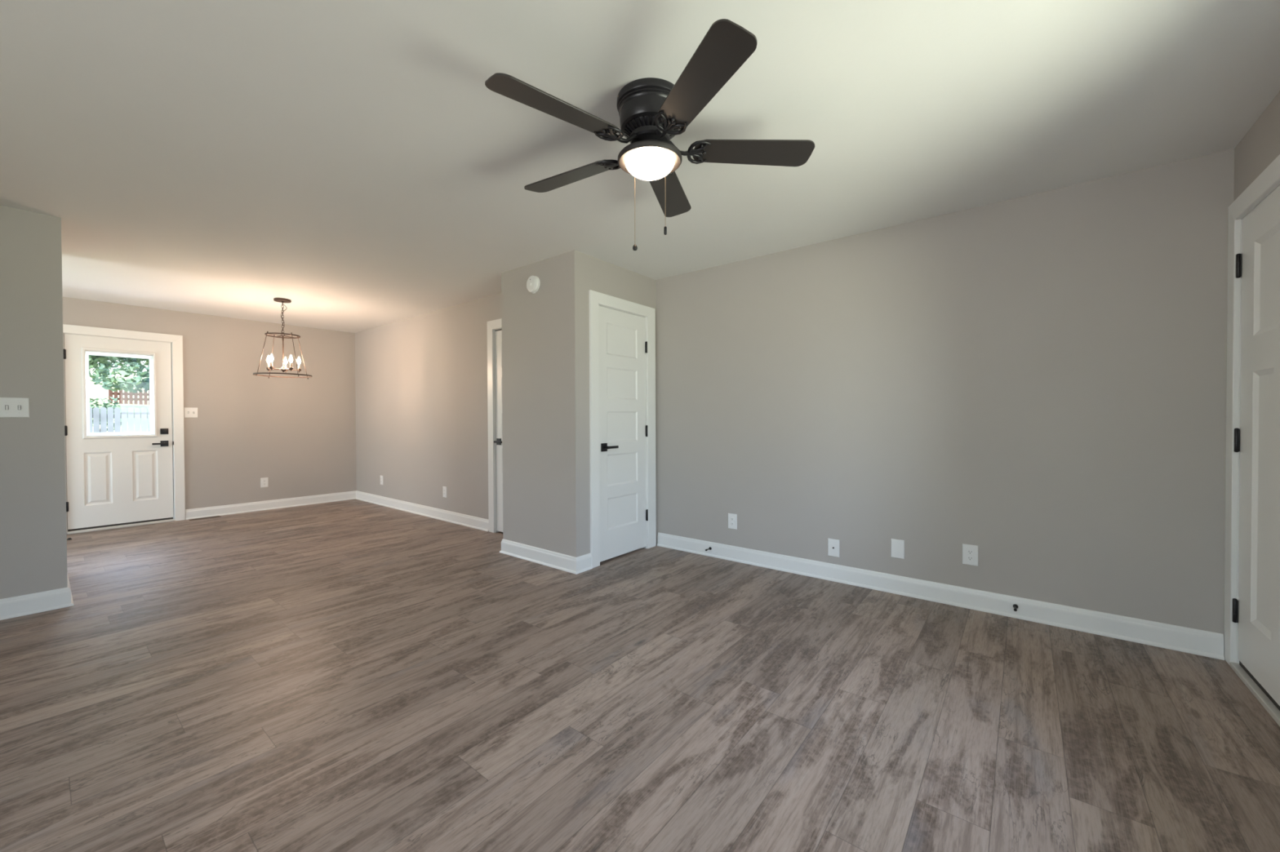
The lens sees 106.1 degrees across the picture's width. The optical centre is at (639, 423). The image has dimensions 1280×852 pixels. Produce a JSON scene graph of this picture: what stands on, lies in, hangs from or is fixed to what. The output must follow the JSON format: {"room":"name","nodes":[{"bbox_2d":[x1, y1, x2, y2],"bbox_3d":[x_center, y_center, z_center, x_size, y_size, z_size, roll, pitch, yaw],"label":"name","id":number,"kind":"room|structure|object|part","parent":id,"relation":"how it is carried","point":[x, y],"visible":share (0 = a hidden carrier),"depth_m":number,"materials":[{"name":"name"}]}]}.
{"room":"empty living room","nodes":[
{"label":"empty living room","id":0,"kind":"room"},
{"bbox_2d":[0,205,67,599],"bbox_3d":[-5.086,-0.052,2.017,1.033,2.440,3.408,0,1,39],"label":"wall","id":1,"kind":"structure","parent":0,"point":[33,530],"depth_m":2.93,"materials":[{"name":"beige paint"}]},
{"bbox_2d":[0,397,29,417],"bbox_3d":[-3.735,-0.097,2.867,0.018,0.118,0.118,0,1,39],"label":"light switch","id":2,"kind":"object","parent":1,"relation":"attached to","point":[9,406],"visible":1,"depth_m":2.87,"materials":[{"name":"white plastic"}]},
{"bbox_2d":[0,572,74,620],"bbox_3d":[-5.065,1.109,2.032,1.057,0.119,3.432,0,1,39],"label":"baseboard","id":3,"kind":"structure","parent":1,"relation":"attached to","point":[37,602],"depth_m":2.93,"materials":[{"name":"white wood"}]},
{"bbox_2d":[62,297,356,509],"bbox_3d":[-6.194,-0.078,4.708,0.150,2.440,6.531,0,1,39],"label":"wall","id":4,"kind":"structure","parent":0,"point":[299,434],"depth_m":6.17,"materials":[{"name":"beige paint"}]},
{"bbox_2d":[63,333,173,531],"bbox_3d":[-5.660,0.090,5.259,0.118,2.042,0.814,0,1,39],"label":"door","id":5,"kind":"structure","parent":4,"relation":"in","point":[113,479],"depth_m":5.22,"materials":[{"name":"white paint"}]},
{"bbox_3d":[-5.691,-0.321,5.274,0.048,0.899,0.525,0,1,39],"label":"frame","id":6,"kind":"part","parent":5,"relation":"part of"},
{"bbox_3d":[-5.456,0.227,5.461,0.050,0.022,0.117,0,1,39],"label":"lever","id":7,"kind":"part","parent":5,"relation":"part of","materials":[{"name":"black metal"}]},
{"bbox_3d":[-5.449,0.227,5.515,0.009,0.066,0.066,0,1,39],"label":"handle","id":8,"kind":"part","parent":5,"relation":"part of","materials":[{"name":"black metal"}]},
{"bbox_2d":[62,324,185,531],"bbox_3d":[-5.689,0.054,5.298,0.133,2.158,0.961,0,1,39],"label":"door frame","id":9,"kind":"structure","parent":4,"relation":"attached to","point":[176,341],"depth_m":5.58,"materials":[{"name":"white wood"}]},
{"bbox_2d":[184,407,197,417],"bbox_3d":[-5.304,-0.132,5.687,0.018,0.118,0.118,0,1,39],"label":"light switch","id":10,"kind":"object","parent":4,"relation":"attached to","point":[189,412],"visible":1,"depth_m":5.69,"materials":[{"name":"white plastic"}]},
{"bbox_2d":[260,477,268,487],"bbox_3d":[-4.871,0.761,6.243,0.009,0.124,0.079,0,1,39],"label":"wall outlet","id":11,"kind":"object","parent":4,"relation":"attached to","point":[264,481],"visible":1,"depth_m":6.24,"materials":[{"name":"white plastic"}]},
{"bbox_2d":[185,490,355,519],"bbox_3d":[-4.757,1.058,6.376,0.024,0.119,1.856,0,1,39],"label":"baseboard","id":12,"kind":"structure","parent":4,"relation":"attached to","point":[193,513],"depth_m":6.25,"materials":[{"name":"white wood"}]},
{"bbox_2d":[355,293,501,519],"bbox_3d":[-2.335,-0.110,6.105,4.137,2.440,0.769,0,1,39],"label":"wall","id":13,"kind":"structure","parent":0,"point":[421,380],"depth_m":5.78,"materials":[{"name":"beige paint"}]},
{"bbox_2d":[380,475,382,484],"bbox_3d":[-3.532,0.770,6.576,0.079,0.124,0.009,0,1,39],"label":"wall outlet","id":14,"kind":"object","parent":13,"relation":"attached to","point":[381,477],"visible":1,"depth_m":6.57,"materials":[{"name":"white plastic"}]},
{"bbox_2d":[355,490,488,531],"bbox_3d":[-2.885,1.054,6.053,3.353,0.119,0.024,0,1,39],"label":"baseboard","id":15,"kind":"structure","parent":13,"relation":"attached to","point":[479,523],"depth_m":5.78,"materials":[{"name":"white wood"}]},
{"bbox_2d":[442,486,446,497],"bbox_3d":[-2.257,0.787,5.558,0.079,0.124,0.009,0,1,39],"label":"wall outlet","id":16,"kind":"object","parent":13,"relation":"attached to","point":[444,488],"visible":1,"depth_m":5.55,"materials":[{"name":"white plastic"}]},
{"bbox_2d":[487,318,502,533],"bbox_3d":[-1.235,0.033,4.799,0.772,2.177,0.133,0,1,39],"label":"door frame","id":17,"kind":"structure","parent":13,"relation":"attached to","point":[493,326],"depth_m":4.95,"materials":[{"name":"white wood"}]},
{"bbox_2d":[493,330,502,532],"bbox_3d":[-1.243,0.079,4.742,0.636,2.050,0.093,0,1,39],"label":"door","id":18,"kind":"structure","parent":13,"relation":"in","point":[498,335],"depth_m":4.91,"materials":[{"name":"white paint"}]},
{"bbox_3d":[-1.441,0.183,4.911,0.066,0.066,0.009,0,1,39],"label":"handle","id":19,"kind":"part","parent":18,"relation":"part of","materials":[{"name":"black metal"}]},
{"bbox_2d":[501,249,657,557],"bbox_3d":[-0.527,-0.096,4.321,0.916,2.440,1.023,0,1,39],"label":"wall","id":20,"kind":"structure","parent":0,"point":[545,332],"depth_m":3.85,"materials":[{"name":"beige paint"}]},
{"bbox_2d":[526,275,540,293],"bbox_3d":[-0.872,-1.130,3.899,0.136,0.141,0.044,0,1,39],"label":"smoke detector","id":21,"kind":"object","parent":20,"relation":"attached to","point":[533,282],"visible":1,"depth_m":3.88,"materials":[{"name":"white plastic"}]},
{"bbox_2d":[499,538,592,574],"bbox_3d":[-0.726,1.068,4.079,0.964,0.119,0.417,0,1,39],"label":"baseboard","id":22,"kind":"structure","parent":20,"relation":"attached to","point":[567,563],"depth_m":3.83,"materials":[{"name":"white wood"}]},
{"bbox_2d":[589,289,656,568],"bbox_3d":[-0.170,0.040,4.113,0.133,2.169,0.836,0,1,39],"label":"door frame","id":23,"kind":"structure","parent":20,"relation":"attached to","point":[596,299],"depth_m":3.90,"materials":[{"name":"white wood"}]},
{"bbox_2d":[598,305,648,562],"bbox_3d":[-0.126,0.080,4.074,0.095,2.050,0.632,0,1,39],"label":"door","id":24,"kind":"structure","parent":20,"relation":"in","point":[623,344],"depth_m":4.08,"materials":[{"name":"white paint"}]},
{"bbox_3d":[-0.289,0.190,3.880,0.009,0.066,0.066,0,1,39],"label":"handle","id":25,"kind":"part","parent":24,"relation":"part of","materials":[{"name":"black metal"}]},
{"bbox_3d":[-0.234,0.189,3.903,0.050,0.022,0.127,0,1,39],"label":"lever","id":26,"kind":"part","parent":24,"relation":"part of","materials":[{"name":"black metal"}]},
{"bbox_2d":[0,499,1279,851],"bbox_3d":[-2.621,1.216,2.277,8.778,0.120,7.161,0,1,39],"label":"floor","id":27,"kind":"structure","parent":0,"point":[350,675],"depth_m":1.95,"materials":[{"name":"brown laminate"}]},
{"bbox_2d":[66,518,175,534],"bbox_3d":[-5.691,1.120,5.304,0.142,0.026,0.805,0,1,39],"label":"threshold","id":28,"kind":"object","parent":27,"relation":"on","point":[173,519],"visible":0.69,"depth_m":5.24,"materials":[{"name":"metal"}]},
{"bbox_2d":[188,515,220,520],"bbox_3d":[-5.186,1.123,5.737,0.094,0.004,0.280,0,1,39],"label":"floor vent","id":29,"kind":"object","parent":27,"relation":"in","point":[214,516],"visible":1,"depth_m":5.74,"materials":[{"name":"metal"}]},
{"bbox_2d":[1229,662,1279,726],"bbox_3d":[2.520,1.128,1.842,0.140,0.024,0.938,0,1,39],"label":"threshold","id":30,"kind":"object","parent":27,"relation":"on","point":[1262,698],"visible":0.5,"depth_m":2.00,"materials":[{"name":"wood"}]},
{"bbox_2d":[0,0,1279,333],"bbox_3d":[-2.631,-1.344,2.248,8.778,0.120,7.161,0,1,39],"label":"ceiling","id":31,"kind":"structure","parent":0,"point":[354,163],"depth_m":2.08,"materials":[{"name":"white paint"}]},
{"bbox_2d":[253,297,312,379],"bbox_3d":[-3.771,-0.901,5.083,0.504,0.823,0.504,0,1,39],"label":"pendant chandelier","id":32,"kind":"object","parent":31,"relation":"hanging from","point":[282,300],"visible":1,"depth_m":5.07,"materials":[{"name":"brown metal"}]},
{"bbox_3d":[-3.850,-0.719,4.904,0.012,0.464,0.118,0,1,24],"label":"cage rod","id":33,"kind":"part","parent":32,"relation":"part of","materials":[{"name":"brown metal"}]},
{"bbox_3d":[-3.788,-0.678,4.949,0.033,0.081,0.033,0,1,39],"label":"bulb","id":34,"kind":"part","parent":32,"relation":"part of","materials":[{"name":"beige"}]},
{"bbox_3d":[-3.776,-0.570,4.998,0.038,0.040,0.137,0,1,15],"label":"arm","id":35,"kind":"part","parent":32,"relation":"part of","materials":[{"name":"brown metal"}]},
{"bbox_3d":[-3.772,-1.118,5.081,0.016,0.330,0.016,0,1,-6],"label":"chain","id":36,"kind":"part","parent":32,"relation":"part of","materials":[{"name":"brown metal"}]},
{"bbox_3d":[-3.770,-0.736,5.085,0.052,0.384,0.052,0,1,39],"label":"stem","id":37,"kind":"part","parent":32,"relation":"part of","materials":[{"name":"brown metal"}]},
{"bbox_3d":[-3.646,-0.679,5.026,0.033,0.081,0.033,0,1,39],"label":"bulb","id":38,"kind":"part","parent":32,"relation":"part of","materials":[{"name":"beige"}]},
{"bbox_3d":[-3.589,-0.721,5.006,0.118,0.464,0.012,0,1,24],"label":"cage rod","id":39,"kind":"part","parent":32,"relation":"part of","materials":[{"name":"brown metal"}]},
{"bbox_3d":[-3.691,-0.724,5.267,0.012,0.464,0.118,0,1,24],"label":"cage rod","id":40,"kind":"part","parent":32,"relation":"part of","materials":[{"name":"brown metal"}]},
{"bbox_2d":[484,18,814,250],"bbox_3d":[0.002,-1.012,1.940,1.250,0.567,1.271,1,2,39],"label":"ceiling fan","id":41,"kind":"object","parent":31,"relation":"hanging from","point":[652,111],"visible":1,"depth_m":1.81,"materials":[{"name":"black metal"}]},
{"bbox_3d":[-0.286,-1.088,1.664,0.482,0.039,0.141,-1,1,-39],"label":"blade","id":42,"kind":"part","parent":41,"relation":"part of","materials":[{"name":"black wood"}]},
{"bbox_3d":[-0.313,-1.106,2.155,0.482,0.040,0.141,0,1,33],"label":"blade","id":43,"kind":"part","parent":41,"relation":"part of","materials":[{"name":"black wood"}]},
{"bbox_3d":[-0.021,-0.903,2.029,0.003,0.292,0.004,1,2,39],"label":"pull chain","id":44,"kind":"part","parent":41,"relation":"part of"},
{"bbox_3d":[0.039,-1.025,1.930,0.200,0.068,0.200,1,2,39],"label":"lamp shade","id":45,"kind":"part","parent":41,"relation":"part of","materials":[{"name":"white glass"}]},
{"bbox_3d":[0.146,-1.112,2.333,0.141,0.039,0.482,0,1,15],"label":"blade","id":46,"kind":"part","parent":41,"relation":"part of","materials":[{"name":"black wood"}]},
{"bbox_3d":[0.190,-1.086,1.537,0.141,0.040,0.482,0,1,-21],"label":"blade","id":47,"kind":"part","parent":41,"relation":"part of","materials":[{"name":"black wood"}]},
{"bbox_3d":[0.458,-1.099,1.951,0.482,0.033,0.141,0,1,-3],"label":"blade","id":48,"kind":"part","parent":41,"relation":"part of","materials":[{"name":"black wood"}]},
{"bbox_2d":[655,148,1234,634],"bbox_3d":[1.189,-0.096,3.702,4.611,2.440,0.150,0,1,39],"label":"wall","id":49,"kind":"structure","parent":0,"point":[1037,382],"depth_m":2.89,"materials":[{"name":"beige paint"}]},
{"bbox_2d":[728,513,737,529],"bbox_3d":[0.759,0.802,3.957,0.079,0.124,0.009,0,1,39],"label":"wall outlet","id":50,"kind":"object","parent":49,"relation":"attached to","point":[732,518],"visible":1,"depth_m":3.95,"materials":[{"name":"white plastic"}]},
{"bbox_2d":[827,537,839,557],"bbox_3d":[1.387,0.890,3.453,0.079,0.124,0.015,0,1,39],"label":"cable plate","id":51,"kind":"object","parent":49,"relation":"attached to","point":[833,544],"visible":1,"depth_m":3.45,"materials":[{"name":"white plastic"}]},
{"bbox_2d":[890,538,904,559],"bbox_3d":[1.712,0.831,3.198,0.079,0.124,0.008,0,1,39],"label":"blank plate","id":52,"kind":"object","parent":49,"relation":"attached to","point":[897,546],"visible":1,"depth_m":3.20,"materials":[{"name":"white plastic"}]},
{"bbox_2d":[657,532,1224,660],"bbox_3d":[1.486,1.067,3.371,3.385,0.119,0.024,0,1,39],"label":"baseboard","id":53,"kind":"structure","parent":49,"relation":"attached to","point":[1180,638],"depth_m":2.90,"materials":[{"name":"white wood"}]},
{"bbox_2d":[1013,604,1017,611],"bbox_3d":[2.167,1.065,2.777,0.025,0.025,0.075,0,1,39],"label":"door stop","id":54,"kind":"object","parent":53,"relation":"attached to","point":[1015,606],"visible":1,"depth_m":2.79,"materials":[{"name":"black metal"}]},
{"bbox_2d":[962,543,977,566],"bbox_3d":[2.023,0.803,2.948,0.079,0.124,0.009,0,1,39],"label":"wall outlet","id":55,"kind":"object","parent":49,"relation":"attached to","point":[970,553],"visible":1,"depth_m":2.95,"materials":[{"name":"white plastic"}]},
{"bbox_2d":[967,549,973,554],"bbox_3d":[2.022,0.784,2.946,0.031,0.027,0.004,0,1,39],"label":"receptacle","id":56,"kind":"object","parent":55,"relation":"attached to","point":[969,551],"depth_m":2.94,"materials":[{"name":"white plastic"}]},
{"bbox_2d":[967,555,973,560],"bbox_3d":[2.022,0.823,2.947,0.031,0.027,0.004,0,1,39],"label":"receptacle","id":57,"kind":"object","parent":55,"relation":"attached to","point":[969,557],"depth_m":2.94,"materials":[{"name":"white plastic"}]},
{"bbox_2d":[1234,91,1279,200],"bbox_3d":[0.699,-0.046,-0.487,0.150,2.440,7.011,0,1,39],"label":"wall","id":58,"kind":"structure","parent":0,"point":[1260,147],"depth_m":2.05,"materials":[{"name":"beige paint"}]},
{"bbox_2d":[1223,154,1279,664],"bbox_3d":[2.515,0.056,1.831,0.133,2.169,1.120,0,1,39],"label":"door frame","id":59,"kind":"structure","parent":58,"relation":"attached to","point":[1268,180],"depth_m":2.24,"materials":[{"name":"white wood"}]},
{"bbox_2d":[1232,185,1279,711],"bbox_3d":[2.476,0.092,1.870,0.104,2.048,0.930,0,1,39],"label":"door","id":60,"kind":"structure","parent":58,"relation":"in","point":[1256,611],"depth_m":2.04,"materials":[{"name":"white paint"}]},
{"label":"outside","id":61,"kind":"structure","parent":0,"visible":0},
{"bbox_2d":[88,368,150,432],"bbox_3d":[-30.377,-1.866,24.223,62.000,6.460,60.000,0,1,39],"label":"yard","id":62,"kind":"structure","parent":61,"point":[100,393],"depth_m":17.93,"materials":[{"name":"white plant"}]},
{"bbox_2d":[88,395,119,432],"bbox_3d":[-14.619,-0.099,12.877,1.098,1.361,1.109,0,1,-7],"label":"shrub","id":63,"kind":"object","parent":62,"relation":"on","point":[105,405],"visible":0.11,"depth_m":12.99,"materials":[{"name":"green plant"}]},
{"bbox_2d":[88,355,149,393],"bbox_3d":[-15.998,-3.261,14.683,5.512,6.691,5.814,0,1,35],"label":"leafy tree","id":64,"kind":"object","parent":62,"relation":"on","point":[103,370],"visible":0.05,"depth_m":14.26,"materials":[{"name":"green plant"}]},
{"bbox_2d":[89,406,150,432],"bbox_3d":[-11.918,0.628,10.838,0.158,2.032,16.054,0,1,39],"label":"wooden fence","id":65,"kind":"object","parent":62,"relation":"on","point":[120,419],"visible":0.03,"depth_m":10.89,"materials":[{"name":"white wood"}]},
{"bbox_3d":[-11.915,-0.170,10.789,0.038,0.090,16.000,0,1,39],"label":"rail","id":66,"kind":"part","parent":65,"relation":"part of","materials":[{"name":"white wood"}]},
{"bbox_2d":[108,387,150,404],"bbox_3d":[-16.306,-0.794,19.116,0.158,0.982,6.450,0,1,39],"label":"picket fence","id":67,"kind":"object","parent":62,"relation":"on","point":[121,393],"visible":0.05,"depth_m":16.95,"materials":[{"name":"wood"}]},
{"bbox_3d":[-16.284,-1.078,19.094,0.038,0.090,6.450,0,1,39],"label":"rail","id":68,"kind":"part","parent":67,"relation":"part of","materials":[{"name":"brown wood"}]},
{"bbox_2d":[116,358,146,369],"bbox_3d":[-22.797,-6.130,21.295,7.881,9.565,7.851,0,1,39],"label":"leafy tree","id":69,"kind":"object","parent":62,"relation":"on","point":[126,358],"visible":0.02,"depth_m":21.42,"materials":[{"name":"green plant"}]}
]}

